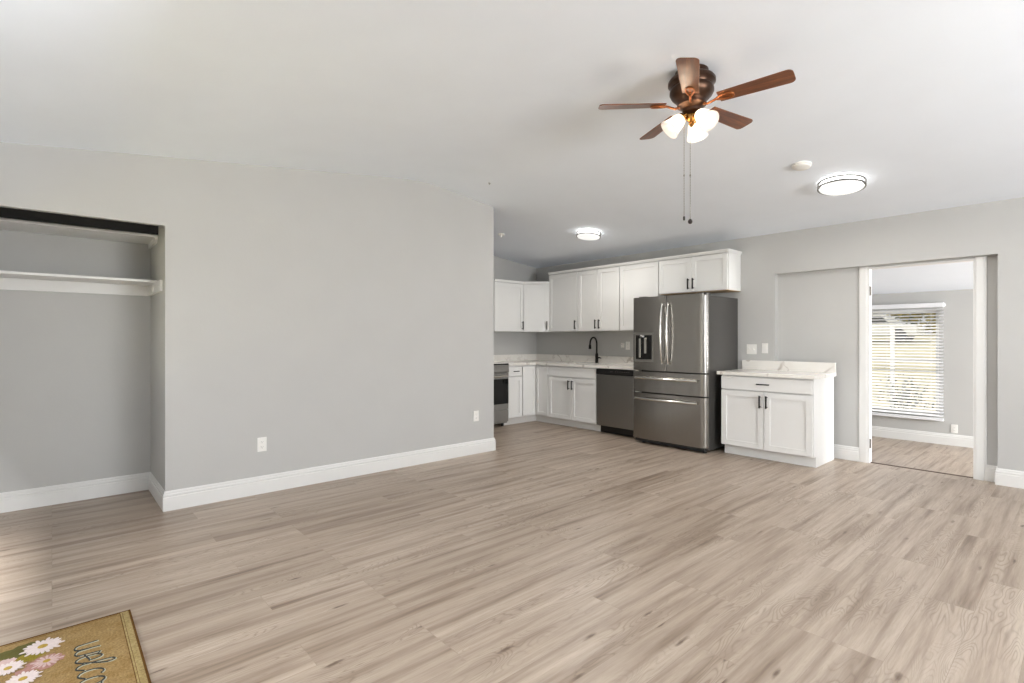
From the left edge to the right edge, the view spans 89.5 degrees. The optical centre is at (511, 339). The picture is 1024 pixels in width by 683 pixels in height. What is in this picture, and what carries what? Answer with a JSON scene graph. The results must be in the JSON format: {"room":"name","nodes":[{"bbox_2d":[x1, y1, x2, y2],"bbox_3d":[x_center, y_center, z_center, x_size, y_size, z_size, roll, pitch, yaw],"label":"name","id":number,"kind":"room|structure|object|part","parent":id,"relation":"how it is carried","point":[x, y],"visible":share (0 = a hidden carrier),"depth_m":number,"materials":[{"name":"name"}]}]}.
{"room":"empty living room","nodes":[
{"label":"empty living room","id":0,"kind":"room"},
{"bbox_2d":[0,217,150,492],"bbox_3d":[-3.454,-0.051,4.101,1.194,2.634,0.120,0,0,-42],"label":"wall","id":1,"kind":"structure","parent":0,"point":[75,368],"depth_m":4.04,"materials":[{"name":"paint"}]},
{"bbox_2d":[0,218,157,248],"bbox_3d":[-3.323,-0.792,3.863,1.074,0.054,0.410,0,0,-42],"label":"closet shelf","id":2,"kind":"object","parent":1,"relation":"attached to","point":[5,224],"visible":1,"depth_m":3.87,"materials":[{"name":"paint"}]},
{"bbox_2d":[0,270,161,295],"bbox_3d":[-3.250,-0.416,3.781,1.074,0.104,0.630,0,0,-42],"label":"closet shelf","id":3,"kind":"object","parent":1,"relation":"attached to","point":[9,280],"visible":1,"depth_m":3.96,"materials":[{"name":"paint"}]},
{"bbox_2d":[151,228,162,487],"bbox_3d":[-2.802,-0.014,4.175,0.120,2.560,0.637,0,0,-42],"label":"wall","id":4,"kind":"structure","parent":0,"point":[157,249],"depth_m":4.09,"materials":[{"name":"paint"}]},
{"bbox_2d":[0,142,493,490],"bbox_3d":[-1.823,-0.174,4.540,4.215,2.881,0.120,0,0,-42],"label":"wall","id":5,"kind":"structure","parent":0,"point":[326,317],"depth_m":4.46,"materials":[{"name":"paint"}]},
{"bbox_2d":[0,207,157,234],"bbox_3d":[-3.023,-0.806,3.499,1.038,0.064,0.059,0,0,-42],"label":"closet track","id":6,"kind":"object","parent":5,"relation":"attached to","point":[5,212],"visible":1,"depth_m":3.51,"materials":[{"name":"black metal"}]},
{"bbox_2d":[0,438,495,512],"bbox_3d":[-2.023,1.194,4.777,4.232,0.145,0.774,0,0,-42],"label":"baseboard","id":7,"kind":"structure","parent":5,"relation":"attached to","point":[171,500],"depth_m":4.22,"materials":[{"name":"paint"}]},
{"bbox_2d":[257,437,266,451],"bbox_3d":[-2.054,0.864,4.247,0.072,0.116,0.010,0,0,-42],"label":"wall outlet","id":8,"kind":"object","parent":5,"relation":"attached to","point":[261,442],"visible":1,"depth_m":4.25,"materials":[{"name":"white plastic"}]},
{"bbox_2d":[473,411,478,420],"bbox_3d":[-0.396,0.850,5.723,0.072,0.116,0.010,0,0,-42],"label":"wall outlet","id":9,"kind":"object","parent":5,"relation":"attached to","point":[475,413],"visible":1,"depth_m":5.72,"materials":[{"name":"white plastic"}]},
{"bbox_2d":[0,421,1023,682],"bbox_3d":[1.231,1.326,2.897,6.912,0.120,10.130,0,0,-42],"label":"floor","id":10,"kind":"structure","parent":0,"point":[555,553],"depth_m":2.79,"materials":[{"name":"laminate"}]},
{"bbox_2d":[0,609,151,682],"bbox_3d":[-1.693,1.258,1.960,0.467,0.016,0.769,0,0,-42],"label":"door mat","id":11,"kind":"object","parent":10,"relation":"on","point":[107,649],"visible":1,"depth_m":2.05,"materials":[{"name":"brown fabric"}]},
{"bbox_2d":[0,657,16,665],"bbox_3d":[-1.962,1.256,2.000,0.069,0.001,0.072,0,0,-42],"label":"flower","id":12,"kind":"object","parent":11,"relation":"on","point":[7,661],"depth_m":2.01,"materials":[{"name":"pink fabric"}]},
{"bbox_2d":[18,676,27,680],"bbox_3d":[-1.805,1.252,1.907,0.028,0.003,0.028,0,0,-42],"label":"flower","id":13,"kind":"object","parent":11,"relation":"on","point":[20,678],"depth_m":1.91,"materials":[{"name":"yellow fabric"}]},
{"bbox_2d":[14,667,35,675],"bbox_3d":[-1.839,1.255,1.949,0.066,0.001,0.073,0,0,-42],"label":"flower","id":14,"kind":"object","parent":11,"relation":"on","point":[18,671],"depth_m":1.95,"materials":[{"name":"fabric"}]},
{"bbox_2d":[37,644,47,648],"bbox_3d":[-1.916,1.252,2.110,0.035,0.003,0.035,0,0,-42],"label":"flower","id":15,"kind":"object","parent":11,"relation":"on","point":[39,646],"depth_m":2.11,"materials":[{"name":"yellow fabric"}]},
{"bbox_2d":[25,653,64,669],"bbox_3d":[-1.816,1.256,2.009,0.123,0.001,0.110,0,0,-42],"label":"flower","id":16,"kind":"object","parent":11,"relation":"on","point":[47,661],"depth_m":2.01,"materials":[{"name":"pink fabric"}]},
{"bbox_2d":[494,363,508,425],"bbox_3d":[-0.516,0.809,7.477,0.755,0.914,0.666,0,0,-42],"label":"electric range","id":17,"kind":"object","parent":10,"relation":"on","point":[500,369],"visible":0.27,"depth_m":7.42,"materials":[{"name":"metal"}]},
{"bbox_3d":[-0.342,0.750,7.281,0.747,0.523,0.030,0,0,-42],"label":"oven door","id":18,"kind":"part","parent":17,"relation":"part of","materials":[{"name":"glass"}]},
{"bbox_3d":[-0.342,1.106,7.282,0.747,0.170,0.028,0,0,-42],"label":"drawer","id":19,"kind":"part","parent":17,"relation":"part of","materials":[{"name":"metal"}]},
{"bbox_3d":[-0.336,0.424,7.275,0.751,0.104,0.046,0,0,-42],"label":"control panel","id":20,"kind":"part","parent":17,"relation":"part of","materials":[{"name":"metal"}]},
{"bbox_2d":[504,366,521,424],"bbox_3d":[-0.142,0.828,7.842,0.282,0.876,0.657,0,0,-42],"label":"base cabinet","id":21,"kind":"object","parent":10,"relation":"on","point":[515,372],"visible":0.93,"depth_m":7.64,"materials":[{"name":"paint"}]},
{"bbox_3d":[0.045,0.472,7.633,0.270,0.137,0.019,0,0,-42],"label":"drawer","id":22,"kind":"part","parent":21,"relation":"part of","materials":[{"name":"paint"}]},
{"bbox_3d":[0.045,0.852,7.633,0.270,0.598,0.019,0,0,-42],"label":"door","id":23,"kind":"part","parent":21,"relation":"part of","materials":[{"name":"paint"}]},
{"bbox_2d":[518,365,551,422],"bbox_3d":[0.373,0.828,8.151,0.893,0.876,0.876,0,0,-42],"label":"base cabinet","id":24,"kind":"object","parent":10,"relation":"on","point":[534,377],"visible":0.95,"depth_m":7.83,"materials":[{"name":"paint"}]},
{"bbox_3d":[0.255,0.776,7.820,0.261,0.730,0.019,0,0,-42],"label":"door","id":25,"kind":"part","parent":24,"relation":"part of","materials":[{"name":"paint"}]},
{"bbox_3d":[0.457,0.776,7.814,0.019,0.730,0.244,0,0,-42],"label":"door","id":26,"kind":"part","parent":24,"relation":"part of","materials":[{"name":"paint"}]},
{"bbox_2d":[494,354,632,369],"bbox_3d":[0.799,0.319,7.465,1.189,0.141,2.488,0,0,-42],"label":"countertop","id":27,"kind":"structure","parent":24,"relation":"on","point":[607,362],"depth_m":7.84,"materials":[{"name":"white stone"}]},
{"bbox_2d":[588,337,600,362],"bbox_3d":[1.205,0.156,7.542,0.231,0.390,0.118,0,0,-42],"label":"kitchen faucet","id":28,"kind":"object","parent":27,"relation":"on","point":[596,354],"visible":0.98,"depth_m":7.60,"materials":[{"name":"black metal"}]},
{"bbox_3d":[1.190,0.086,7.553,0.025,0.250,0.204,0,0,42],"label":"spout","id":29,"kind":"part","parent":28,"relation":"part of","materials":[{"name":"black metal"}]},
{"bbox_2d":[548,366,600,431],"bbox_3d":[1.059,0.828,7.561,0.657,0.876,0.915,0,0,-42],"label":"base cabinet","id":30,"kind":"object","parent":10,"relation":"on","point":[572,391],"visible":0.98,"depth_m":7.35,"materials":[{"name":"paint"}]},
{"bbox_3d":[0.698,0.852,7.544,0.019,0.598,0.448,0,0,-42],"label":"door","id":31,"kind":"part","parent":30,"relation":"part of","materials":[{"name":"paint"}]},
{"bbox_3d":[1.000,0.852,7.204,0.019,0.598,0.448,0,0,-42],"label":"door","id":32,"kind":"part","parent":30,"relation":"part of","materials":[{"name":"paint"}]},
{"bbox_2d":[596,368,634,436],"bbox_3d":[1.568,0.828,6.990,0.616,0.868,0.596,0,0,-42],"label":"dishwasher","id":33,"kind":"object","parent":10,"relation":"on","point":[615,391],"visible":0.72,"depth_m":6.79,"materials":[{"name":"silver metal"}]},
{"bbox_3d":[1.355,0.434,6.800,0.046,0.073,0.596,0,0,-42],"label":"control panel","id":34,"kind":"part","parent":33,"relation":"part of","materials":[{"name":"black plastic"}]},
{"bbox_3d":[1.411,1.214,6.851,0.015,0.096,0.580,0,0,-42],"label":"kick plate","id":35,"kind":"part","parent":33,"relation":"part of","materials":[{"name":"black plastic"}]},
{"bbox_2d":[633,292,737,452],"bbox_3d":[2.064,0.373,6.256,0.863,1.785,0.964,0,0,-42],"label":"refrigerator","id":36,"kind":"object","parent":10,"relation":"on","point":[681,343],"visible":0.98,"depth_m":5.93,"materials":[{"name":"metal"}]},
{"bbox_3d":[1.664,-0.068,6.228,0.072,0.883,0.474,0,0,-42],"label":"door","id":37,"kind":"part","parent":36,"relation":"part of","materials":[{"name":"silver metal"}]},
{"bbox_3d":[1.743,-0.067,6.031,0.084,0.719,0.027,0,0,-42],"label":"handle","id":38,"kind":"part","parent":36,"relation":"part of","materials":[{"name":"metal"}]},
{"bbox_3d":[1.796,-0.067,5.971,0.084,0.719,0.027,0,0,-42],"label":"handle","id":39,"kind":"part","parent":36,"relation":"part of","materials":[{"name":"metal"}]},
{"bbox_3d":[1.829,0.927,6.047,0.078,0.554,0.964,0,0,-42],"label":"drawer","id":40,"kind":"part","parent":36,"relation":"part of","materials":[{"name":"silver metal"}]},
{"bbox_3d":[1.829,0.512,6.047,0.078,0.244,0.964,0,0,-42],"label":"drawer","id":41,"kind":"part","parent":36,"relation":"part of","materials":[{"name":"silver metal"}]},
{"bbox_3d":[1.989,-0.068,5.868,0.078,0.883,0.484,0,0,-42],"label":"door","id":42,"kind":"part","parent":36,"relation":"part of","materials":[{"name":"silver metal"}]},
{"bbox_2d":[721,375,833,467],"bbox_3d":[2.834,0.828,5.566,0.657,0.876,0.925,0,0,-42],"label":"base cabinet","id":43,"kind":"object","parent":10,"relation":"on","point":[786,420],"visible":0.98,"depth_m":5.32,"materials":[{"name":"paint"}]},
{"bbox_3d":[2.472,0.852,5.551,0.019,0.598,0.453,0,0,-42],"label":"door","id":44,"kind":"part","parent":43,"relation":"part of","materials":[{"name":"paint"}]},
{"bbox_3d":[2.625,0.472,5.380,0.019,0.137,0.913,0,0,-42],"label":"drawer","id":45,"kind":"part","parent":43,"relation":"part of","materials":[{"name":"paint"}]},
{"bbox_2d":[717,360,835,378],"bbox_3d":[2.839,0.318,5.581,0.647,0.143,0.984,0,0,-42],"label":"countertop","id":46,"kind":"structure","parent":43,"relation":"on","point":[759,368],"depth_m":5.61,"materials":[{"name":"white stone"}]},
{"bbox_3d":[2.778,0.852,5.208,0.019,0.598,0.453,0,0,-42],"label":"door","id":47,"kind":"part","parent":43,"relation":"part of","materials":[{"name":"paint"}]},
{"bbox_2d":[870,462,972,477],"bbox_3d":[3.951,1.268,5.012,0.044,0.016,0.796,0,0,-42],"label":"threshold","id":48,"kind":"object","parent":10,"relation":"on","point":[870,462],"depth_m":4.97,"materials":[{"name":"wood"}]},
{"bbox_2d":[0,0,1023,267],"bbox_3d":[1.264,-1.466,2.926,7.020,0.579,10.130,0,0,-42],"label":"ceiling","id":49,"kind":"structure","parent":0,"point":[493,103],"depth_m":3.10,"materials":[{"name":"paint"}]},
{"bbox_2d":[576,229,600,239],"bbox_3d":[0.960,-1.310,6.479,0.314,0.107,0.311,0,0,-36],"label":"ceiling light","id":50,"kind":"object","parent":49,"relation":"attached to","point":[584,234],"visible":1,"depth_m":6.39,"materials":[{"name":"white plastic"}]},
{"bbox_2d":[577,233,599,239],"bbox_3d":[0.958,-1.278,6.476,0.284,0.027,0.284,9,-6,-41],"label":"diffuser","id":51,"kind":"object","parent":50,"relation":"attached to","point":[584,236],"depth_m":6.42,"materials":[{"name":"white"}]},
{"bbox_2d":[579,230,598,233],"bbox_3d":[0.961,-1.317,6.479,0.254,0.052,0.254,9,-6,-41],"label":"diffuser","id":52,"kind":"object","parent":50,"relation":"attached to","point":[580,231],"depth_m":6.35,"materials":[{"name":"white"}]},
{"bbox_2d":[598,57,795,223],"bbox_3d":[1.107,-1.147,3.097,1.057,0.912,1.057,0,0,-42],"label":"ceiling fan","id":53,"kind":"object","parent":49,"relation":"hanging from","point":[691,86],"visible":1,"depth_m":3.03,"materials":[{"name":"brown wood"}]},
{"bbox_3d":[0.723,-1.407,3.119,0.394,0.006,0.116,0,11,3],"label":"blade","id":54,"kind":"part","parent":53,"relation":"part of","materials":[{"name":"brown wood"}]},
{"bbox_3d":[0.987,-1.407,3.442,0.116,0.006,0.394,-11,3,-14],"label":"blade","id":55,"kind":"part","parent":53,"relation":"part of","materials":[{"name":"brown wood"}]},
{"bbox_3d":[0.960,-1.280,3.107,0.134,0.141,0.134,0,0,-42],"label":"lamp shade","id":56,"kind":"part","parent":53,"relation":"part of","materials":[{"name":"white glass"}]},
{"bbox_3d":[0.948,-1.407,2.768,0.116,0.006,0.394,12,4,21],"label":"blade","id":57,"kind":"part","parent":53,"relation":"part of","materials":[{"name":"brown wood"}]},
{"bbox_3d":[1.134,-1.280,3.194,0.141,0.141,0.126,0,0,-42],"label":"lamp shade","id":58,"kind":"part","parent":53,"relation":"part of","materials":[{"name":"white glass"}]},
{"bbox_3d":[1.115,-1.299,3.016,0.048,0.070,0.070,0,0,-42],"label":"bulb","id":59,"kind":"part","parent":53,"relation":"part of","materials":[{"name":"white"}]},
{"bbox_3d":[1.120,-1.280,2.996,0.126,0.141,0.141,0,0,-42],"label":"lamp shade","id":60,"kind":"part","parent":53,"relation":"part of","materials":[{"name":"white glass"}]},
{"bbox_3d":[1.376,-1.407,3.290,0.394,0.006,0.116,0,-11,-33],"label":"blade","id":61,"kind":"part","parent":53,"relation":"part of","materials":[{"name":"brown wood"}]},
{"bbox_3d":[1.352,-1.407,2.874,0.394,0.006,0.116,0,-11,39],"label":"blade","id":62,"kind":"part","parent":53,"relation":"part of","materials":[{"name":"brown wood"}]},
{"bbox_2d":[792,161,811,170],"bbox_3d":[2.337,-1.397,4.170,0.142,0.047,0.144,0,0,-37],"label":"smoke detector","id":63,"kind":"object","parent":49,"relation":"attached to","point":[800,165],"visible":1,"depth_m":4.14,"materials":[{"name":"white plastic"}]},
{"bbox_2d":[817,174,866,195],"bbox_3d":[2.801,-1.312,4.396,0.359,0.111,0.357,0,0,-36],"label":"ceiling light","id":64,"kind":"object","parent":49,"relation":"attached to","point":[843,184],"visible":1,"depth_m":4.32,"materials":[{"name":"white plastic"}]},
{"bbox_2d":[819,180,863,195],"bbox_3d":[2.799,-1.279,4.393,0.326,0.027,0.326,9,-6,-41],"label":"diffuser","id":65,"kind":"object","parent":64,"relation":"attached to","point":[831,187],"depth_m":4.35,"materials":[{"name":"white"}]},
{"bbox_2d":[822,176,861,183],"bbox_3d":[2.802,-1.318,4.396,0.292,0.052,0.292,9,-6,-41],"label":"diffuser","id":66,"kind":"object","parent":64,"relation":"attached to","point":[843,179],"depth_m":4.26,"materials":[{"name":"white plastic"}]},
{"bbox_2d":[494,256,535,354],"bbox_3d":[-0.487,-0.132,8.068,2.712,2.796,0.120,0,0,-42],"label":"wall","id":67,"kind":"structure","parent":0,"point":[505,343],"depth_m":8.44,"materials":[{"name":"paint"}]},
{"bbox_2d":[494,279,523,331],"bbox_3d":[-0.139,-0.511,8.039,0.600,0.788,0.367,0,0,-42],"label":"upper cabinet","id":68,"kind":"object","parent":67,"relation":"attached to","point":[508,296],"visible":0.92,"depth_m":7.93,"materials":[{"name":"paint"}]},
{"bbox_3d":[-0.043,-0.887,7.931,0.600,0.036,0.036,0,0,-42],"label":"crown molding","id":69,"kind":"part","parent":68,"relation":"part of","materials":[{"name":"paint"}]},
{"bbox_2d":[536,197,1023,470],"bbox_3d":[3.739,0.021,5.130,0.093,2.490,10.130,0,0,-42],"label":"wall","id":70,"kind":"structure","parent":0,"point":[996,227],"depth_m":5.14,"materials":[{"name":"paint"}]},
{"bbox_2d":[522,281,549,331],"bbox_3d":[0.392,-0.511,8.334,0.621,0.788,0.629,0,0,-42],"label":"upper cabinet","id":71,"kind":"object","parent":70,"relation":"attached to","point":[535,294],"visible":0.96,"depth_m":8.12,"materials":[{"name":"paint"}]},
{"bbox_3d":[0.382,-0.887,8.119,0.421,0.036,0.032,0,0,3],"label":"crown molding","id":72,"kind":"part","parent":71,"relation":"part of","materials":[{"name":"paint"}]},
{"bbox_2d":[494,354,632,363],"bbox_3d":[0.799,0.300,7.465,1.189,0.104,2.488,0,0,-42],"label":"backsplash","id":73,"kind":"structure","parent":70,"relation":"attached to","point":[515,357],"depth_m":8.20,"materials":[{"name":"white stone"}]},
{"bbox_2d":[548,269,583,331],"bbox_3d":[0.884,-0.581,7.978,0.367,0.928,0.594,0,0,-42],"label":"upper cabinet","id":74,"kind":"object","parent":70,"relation":"attached to","point":[563,288],"visible":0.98,"depth_m":7.89,"materials":[{"name":"paint"}]},
{"bbox_3d":[0.776,-1.027,7.882,0.036,0.036,0.594,0,0,-42],"label":"crown molding","id":75,"kind":"part","parent":74,"relation":"part of","materials":[{"name":"paint"}]},
{"bbox_2d":[577,263,620,331],"bbox_3d":[1.333,-0.581,7.474,0.367,0.928,0.753,0,0,-42],"label":"upper cabinet","id":76,"kind":"object","parent":70,"relation":"attached to","point":[598,289],"visible":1,"depth_m":7.36,"materials":[{"name":"paint"}]},
{"bbox_3d":[1.108,-0.560,7.522,0.019,0.874,0.368,0,0,-42],"label":"door","id":77,"kind":"part","parent":76,"relation":"part of","materials":[{"name":"paint"}]},
{"bbox_3d":[1.225,-1.027,7.378,0.036,0.036,0.753,0,0,-42],"label":"crown molding","id":78,"kind":"part","parent":76,"relation":"part of","materials":[{"name":"paint"}]},
{"bbox_3d":[1.355,-0.560,7.244,0.019,0.874,0.368,0,0,-42],"label":"door","id":79,"kind":"part","parent":76,"relation":"part of","materials":[{"name":"paint"}]},
{"bbox_2d":[626,342,629,349],"bbox_3d":[1.656,0.091,7.392,0.010,0.116,0.072,0,0,-42],"label":"wall outlet","id":80,"kind":"object","parent":70,"relation":"attached to","point":[627,343],"visible":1,"depth_m":7.39,"materials":[{"name":"white plastic"}]},
{"bbox_2d":[619,258,663,330],"bbox_3d":[1.787,-0.581,6.964,0.367,0.928,0.608,0,0,-42],"label":"upper cabinet","id":81,"kind":"object","parent":70,"relation":"attached to","point":[637,280],"visible":0.47,"depth_m":6.92,"materials":[{"name":"paint"}]},
{"bbox_3d":[1.679,-1.027,6.868,0.036,0.036,0.608,0,0,-42],"label":"crown molding","id":82,"kind":"part","parent":81,"relation":"part of","materials":[{"name":"paint"}]},
{"bbox_2d":[658,248,741,295],"bbox_3d":[2.299,-0.807,6.389,0.367,0.475,0.929,0,0,-42],"label":"upper cabinet","id":83,"kind":"object","parent":70,"relation":"attached to","point":[720,272],"visible":0.99,"depth_m":6.21,"materials":[{"name":"paint"}]},
{"bbox_3d":[2.042,-0.789,6.473,0.019,0.415,0.448,0,0,-42],"label":"door","id":84,"kind":"part","parent":83,"relation":"part of","materials":[{"name":"paint"}]},
{"bbox_3d":[2.315,-0.573,6.414,0.306,0.006,0.908,0,0,-42],"label":"underside panel","id":85,"kind":"part","parent":83,"relation":"part of","materials":[{"name":"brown wood"}]},
{"bbox_3d":[2.307,-1.027,6.396,0.346,0.036,0.929,0,0,-42],"label":"crown molding","id":86,"kind":"part","parent":83,"relation":"part of","materials":[{"name":"paint"}]},
{"bbox_3d":[2.342,-0.789,6.136,0.019,0.415,0.448,0,0,-42],"label":"door","id":87,"kind":"part","parent":83,"relation":"part of","materials":[{"name":"paint"}]},
{"bbox_2d":[747,344,756,353],"bbox_3d":[2.818,0.116,6.081,0.018,0.116,0.116,0,0,-42],"label":"light switch","id":88,"kind":"object","parent":70,"relation":"attached to","point":[751,348],"visible":1,"depth_m":6.08,"materials":[{"name":"white plastic"}]},
{"bbox_2d":[762,343,767,352],"bbox_3d":[2.921,0.104,5.970,0.011,0.116,0.070,0,0,-42],"label":"light switch","id":89,"kind":"object","parent":70,"relation":"attached to","point":[764,345],"visible":1,"depth_m":5.97,"materials":[{"name":"white plastic"}]},
{"bbox_2d":[742,360,835,372],"bbox_3d":[3.072,0.299,5.789,0.022,0.106,0.982,0,0,-42],"label":"backsplash","id":90,"kind":"structure","parent":70,"relation":"attached to","point":[827,367],"depth_m":5.74,"materials":[{"name":"white stone"}]},
{"bbox_2d":[985,465,1023,488],"bbox_3d":[5.611,1.194,3.014,0.110,0.145,4.240,0,0,-42],"label":"baseboard","id":91,"kind":"structure","parent":70,"relation":"attached to","point":[1003,477],"depth_m":4.46,"materials":[{"name":"paint"}]},
{"bbox_2d":[778,255,997,465],"bbox_3d":[3.797,0.021,5.181,0.062,2.490,10.130,0,0,-42],"label":"wall","id":92,"kind":"structure","parent":0,"point":[818,311],"depth_m":5.50,"materials":[{"name":"paint"}]},
{"bbox_2d":[834,444,858,461],"bbox_3d":[3.327,1.194,5.649,0.017,0.145,0.804,0,0,-42],"label":"baseboard","id":93,"kind":"structure","parent":92,"relation":"attached to","point":[844,452],"depth_m":5.43,"materials":[{"name":"paint"}]},
{"bbox_2d":[859,267,867,462],"bbox_3d":[3.620,0.262,5.319,0.019,2.009,0.078,0,0,-42],"label":"trim","id":94,"kind":"structure","parent":92,"relation":"attached to","point":[863,271],"depth_m":5.31,"materials":[{"name":"paint"}]},
{"bbox_2d":[868,258,974,478],"bbox_3d":[3.945,0.266,5.007,0.076,2.000,0.834,0,0,-42],"label":"door frame","id":95,"kind":"structure","parent":92,"relation":"in","point":[870,269],"depth_m":5.28,"materials":[{"name":"paint"}]},
{"bbox_2d":[975,256,986,480],"bbox_3d":[4.217,0.262,4.648,0.019,2.009,0.078,0,0,-42],"label":"trim","id":96,"kind":"structure","parent":92,"relation":"attached to","point":[980,262],"depth_m":4.64,"materials":[{"name":"paint"}]},
{"bbox_2d":[872,289,972,435],"bbox_3d":[7.034,0.366,6.183,0.150,2.200,7.320,0,0,-42],"label":"wall","id":97,"kind":"structure","parent":0,"point":[957,319],"depth_m":7.14,"materials":[{"name":"paint"}]},
{"bbox_2d":[872,310,938,414],"bbox_3d":[5.636,0.322,7.729,0.122,1.512,1.190,0,0,-42],"label":"window","id":98,"kind":"structure","parent":97,"relation":"in","point":[915,310],"depth_m":7.45,"materials":[{"name":"plastic"}]},
{"bbox_3d":[5.659,0.311,7.750,0.030,0.044,1.100,0,0,-42],"label":"meeting rail","id":99,"kind":"part","parent":98,"relation":"part of","materials":[{"name":"plastic"}]},
{"bbox_2d":[872,302,944,421],"bbox_3d":[5.567,0.315,7.661,0.068,1.653,1.320,0,0,-42],"label":"window blind","id":100,"kind":"object","parent":98,"relation":"attached to","point":[940,304],"visible":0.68,"depth_m":7.46,"materials":[{"name":"white plastic"}]},
{"bbox_3d":[5.566,1.121,7.665,0.052,0.040,1.294,0,0,-42],"label":"rail","id":101,"kind":"part","parent":100,"relation":"part of","materials":[{"name":"white plastic"}]},
{"bbox_3d":[5.906,0.326,7.283,0.056,1.560,0.002,0,0,-42],"label":"ladder cord","id":102,"kind":"part","parent":100,"relation":"part of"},
{"bbox_2d":[872,426,972,447],"bbox_3d":[6.972,1.389,6.127,0.017,0.154,7.080,0,0,-42],"label":"baseboard","id":103,"kind":"structure","parent":97,"relation":"attached to","point":[894,433],"depth_m":7.36,"materials":[{"name":"paint"}]},
{"bbox_2d":[951,424,957,432],"bbox_3d":[6.094,1.233,7.119,0.010,0.116,0.072,0,0,-42],"label":"wall outlet","id":104,"kind":"object","parent":97,"relation":"attached to","point":[954,428],"visible":1,"depth_m":7.12,"materials":[{"name":"white plastic"}]},
{"bbox_2d":[872,436,972,476],"bbox_3d":[5.914,1.516,5.185,3.150,0.100,7.320,0,0,-42],"label":"floor","id":105,"kind":"structure","parent":0,"point":[957,460],"depth_m":6.52,"materials":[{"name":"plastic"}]},
{"bbox_2d":[872,261,972,294],"bbox_3d":[5.918,-0.911,5.189,3.140,0.505,7.320,0,0,-42],"label":"ceiling","id":106,"kind":"structure","parent":0,"point":[949,276],"depth_m":6.69,"materials":[{"name":"paint"}]},
{"label":"outside","id":107,"kind":"structure","parent":0,"visible":0},
{"bbox_2d":[872,335,935,410],"bbox_3d":[14.937,0.616,13.299,120.000,2.500,120.000,0,0,-42],"label":"ground","id":108,"kind":"structure","parent":107,"point":[924,335],"depth_m":18.73,"materials":[{"name":"beige"}]},
{"bbox_2d":[889,326,895,407],"bbox_3d":[8.850,0.701,12.016,0.110,2.030,0.110,0,0,-42],"label":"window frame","id":109,"kind":"structure","parent":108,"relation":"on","point":[889,326],"depth_m":11.98,"materials":[{"name":"plastic"}]},
{"bbox_2d":[872,315,924,341],"bbox_3d":[19.393,-0.584,27.845,1.920,1.420,4.284,0,0,-42],"label":"parked car","id":110,"kind":"object","parent":108,"relation":"on","point":[872,315],"visible":0.27,"depth_m":26.62,"materials":[{"name":"paint"}]},
{"bbox_2d":[883,313,926,323],"bbox_3d":[32.283,-3.685,44.028,5.503,6.749,4.407,0,0,30],"label":"tree","id":111,"kind":"object","parent":108,"relation":"on","point":[922,313],"visible":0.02,"depth_m":42.88,"materials":[{"name":"green plant"}]},
{"bbox_2d":[875,374,935,409],"bbox_3d":[8.509,1.210,11.215,1.427,1.351,1.102,0,0,-42],"label":"shrub","id":112,"kind":"object","parent":108,"relation":"on","point":[900,374],"visible":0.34,"depth_m":11.27,"materials":[{"name":"green plant"}]},
{"bbox_3d":[8.561,1.346,11.287,0.591,0.787,0.579,0,0,-42],"label":"stem","id":113,"kind":"part","parent":112,"relation":"part of","materials":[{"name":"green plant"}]},
{"bbox_2d":[886,313,935,332],"bbox_3d":[26.204,-3.130,32.334,5.107,6.278,4.796,0,0,-42],"label":"tree","id":114,"kind":"object","parent":108,"relation":"on","point":[917,313],"visible":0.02,"depth_m":31.61,"materials":[{"name":"green plant"}]}
]}

